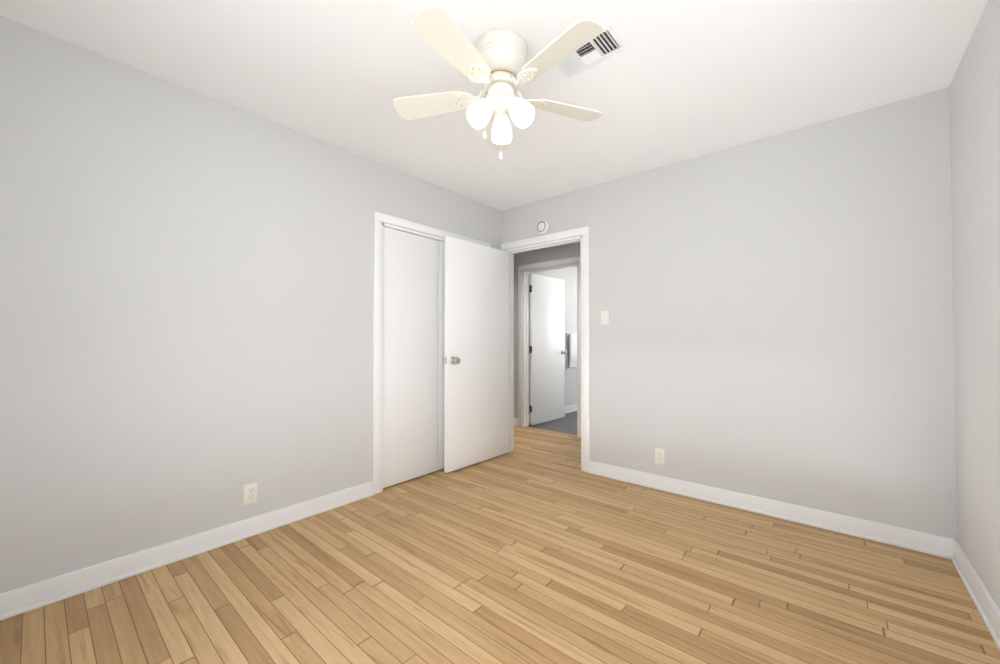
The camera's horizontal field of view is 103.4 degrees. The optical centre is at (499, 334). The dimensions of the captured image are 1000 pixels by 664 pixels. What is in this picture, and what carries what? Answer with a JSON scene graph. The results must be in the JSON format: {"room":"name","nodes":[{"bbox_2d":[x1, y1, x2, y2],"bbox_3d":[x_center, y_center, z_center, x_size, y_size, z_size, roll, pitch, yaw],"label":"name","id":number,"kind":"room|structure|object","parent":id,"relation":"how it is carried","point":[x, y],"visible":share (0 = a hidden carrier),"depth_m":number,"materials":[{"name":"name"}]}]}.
{"room":"empty bedroom","nodes":[
{"label":"empty bedroom","id":0,"kind":"room"},
{"bbox_2d":[0,16,501,592],"bbox_3d":[-1.223,-0.061,2.629,0.110,2.440,3.710,-1,-1,40],"label":"wall","id":1,"kind":"structure","parent":0,"point":[186,312],"depth_m":2.00,"materials":[{"name":"grey paint"}]},
{"bbox_2d":[0,481,373,620],"bbox_3d":[-1.598,1.100,2.061,0.028,0.100,2.106,-1,-1,40],"label":"baseboard","id":2,"kind":"structure","parent":1,"relation":"attached to","point":[23,599],"depth_m":1.96,"materials":[{"name":"white wood"}]},
{"bbox_2d":[244,482,257,504],"bbox_3d":[-1.434,0.917,2.275,0.008,0.115,0.070,-1,-1,40],"label":"electrical outlet","id":3,"kind":"object","parent":1,"relation":"attached to","point":[250,493],"visible":1,"depth_m":2.27,"materials":[{"name":"white plastic"}]},
{"bbox_2d":[383,227,444,487],"bbox_3d":[-0.535,0.176,3.396,0.034,1.966,1.104,-1,-1,40],"label":"closet door","id":4,"kind":"structure","parent":1,"relation":"in","point":[413,362],"depth_m":3.17,"materials":[{"name":"white wood"}]},
{"bbox_2d":[373,211,490,493],"bbox_3d":[-0.551,0.137,3.408,0.129,2.068,1.282,-1,-1,40],"label":"door frame","id":5,"kind":"structure","parent":1,"relation":"attached to","point":[378,298],"depth_m":2.91,"materials":[{"name":"white wood"}]},
{"bbox_2d":[443,236,508,472],"bbox_3d":[-0.189,0.169,3.640,0.173,1.988,0.829,-1,-1,40],"label":"bedroom door","id":6,"kind":"structure","parent":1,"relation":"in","point":[476,369],"depth_m":3.57,"materials":[{"name":"white wood"}]},
{"bbox_2d":[0,0,987,210],"bbox_3d":[0.575,-1.308,3.484,4.755,0.080,7.310,-1,-1,40],"label":"ceiling","id":7,"kind":"structure","parent":0,"point":[674,81],"depth_m":1.92,"materials":[{"name":"white paint"}]},
{"bbox_2d":[393,5,602,159],"bbox_3d":[0.004,-1.022,1.753,0.998,0.546,0.993,-1,-1,40],"label":"ceiling fan","id":8,"kind":"object","parent":7,"relation":"hanging from","point":[497,65],"visible":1,"depth_m":1.69,"materials":[{"name":"white wood"}]},
{"bbox_2d":[556,23,626,76],"bbox_3d":[0.400,-1.289,1.808,0.300,0.012,0.176,-1,-1,40],"label":"ceiling vent","id":9,"kind":"object","parent":7,"relation":"in","point":[607,42],"visible":0.75,"depth_m":1.81,"materials":[{"name":"white metal"}]},
{"bbox_2d":[0,426,999,663],"bbox_3d":[-0.234,1.182,2.490,4.755,0.050,4.805,-1,-1,40],"label":"floor","id":10,"kind":"structure","parent":0,"point":[537,546],"depth_m":1.76,"materials":[{"name":"brown wood"}]},
{"bbox_2d":[514,242,580,417],"bbox_3d":[0.649,-0.026,4.909,3.220,2.440,0.110,-1,-1,40],"label":"wall","id":11,"kind":"structure","parent":0,"point":[570,250],"depth_m":5.10,"materials":[{"name":"grey paint"}]},
{"bbox_2d":[514,418,517,425],"bbox_3d":[-0.150,1.153,5.478,1.022,0.100,0.028,-1,-1,40],"label":"baseboard","id":12,"kind":"structure","parent":11,"relation":"attached to","point":[515,419],"depth_m":5.17,"materials":[{"name":"white wood"}]},
{"bbox_2d":[529,274,566,424],"bbox_3d":[0.679,0.197,5.454,0.173,1.988,0.767,-1,-1,40],"label":"bathroom door","id":13,"kind":"structure","parent":11,"relation":"in","point":[547,351],"depth_m":5.42,"materials":[{"name":"white wood"}]},
{"bbox_2d":[529,404,576,422],"bbox_3d":[1.115,1.164,6.174,0.050,0.100,2.450,-1,-1,40],"label":"baseboard","id":14,"kind":"structure","parent":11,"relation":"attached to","point":[571,408],"depth_m":6.17,"materials":[{"name":"white wood"}]},
{"bbox_2d":[528,411,576,434],"bbox_3d":[1.799,1.230,5.557,2.110,0.050,2.505,-1,-1,40],"label":"floor","id":15,"kind":"structure","parent":0,"point":[567,423],"depth_m":5.20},
{"bbox_2d":[529,267,576,415],"bbox_3d":[1.894,-0.015,5.604,2.220,2.440,2.560,-1,-1,40],"label":"wall","id":16,"kind":"structure","parent":0,"point":[568,275],"depth_m":6.19,"materials":[{"name":"grey paint"}]},
{"bbox_2d":[565,333,576,367],"bbox_3d":[1.177,0.244,6.247,0.070,0.542,0.544,-1,-1,40],"label":"window","id":17,"kind":"structure","parent":16,"relation":"attached to","point":[572,349],"depth_m":6.15,"materials":[{"name":"silver glass"}]},
{"bbox_2d":[502,87,956,539],"bbox_3d":[0.646,-0.047,3.548,4.755,2.440,0.110,-1,-1,40],"label":"wall","id":18,"kind":"structure","parent":0,"point":[779,326],"depth_m":2.48,"materials":[{"name":"grey paint"}]},
{"bbox_2d":[537,220,548,233],"bbox_3d":[0.393,-1.001,3.680,0.128,0.128,0.040,-1,-1,40],"label":"smoke detector","id":19,"kind":"object","parent":18,"relation":"attached to","point":[542,226],"visible":1,"depth_m":3.66,"materials":[{"name":"plastic"}]},
{"bbox_2d":[501,226,589,471],"bbox_3d":[0.422,0.127,3.737,1.001,2.098,0.144,-1,-1,40],"label":"door frame","id":20,"kind":"structure","parent":18,"relation":"attached to","point":[582,265],"depth_m":4.00,"materials":[{"name":"white wood"}]},
{"bbox_2d":[601,310,608,324],"bbox_3d":[0.868,-0.140,3.278,0.070,0.115,0.018,-1,-1,40],"label":"light switch","id":21,"kind":"object","parent":18,"relation":"attached to","point":[604,317],"visible":1,"depth_m":3.28,"materials":[{"name":"white plastic"}]},
{"bbox_2d":[655,448,663,464],"bbox_3d":[1.205,0.922,2.983,0.070,0.115,0.008,-1,-1,40],"label":"electrical outlet","id":22,"kind":"object","parent":18,"relation":"attached to","point":[659,456],"visible":1,"depth_m":2.98,"materials":[{"name":"white plastic"}]},
{"bbox_2d":[589,461,943,557],"bbox_3d":[1.524,1.110,2.696,2.007,0.100,0.028,-1,-1,40],"label":"baseboard","id":23,"kind":"structure","parent":18,"relation":"attached to","point":[914,540],"depth_m":2.46,"materials":[{"name":"white wood"}]},
{"bbox_2d":[949,0,999,608],"bbox_3d":[1.184,-0.093,0.590,0.110,2.440,3.710,-1,-1,40],"label":"wall","id":24,"kind":"structure","parent":0,"point":[974,96],"depth_m":1.68,"materials":[{"name":"grey paint"}]},
{"bbox_2d":[944,537,999,650],"bbox_3d":[1.167,1.079,0.658,0.028,0.100,3.600,-1,-1,40],"label":"baseboard","id":25,"kind":"structure","parent":24,"relation":"attached to","point":[988,609],"depth_m":1.69,"materials":[{"name":"white wood"}]}
]}

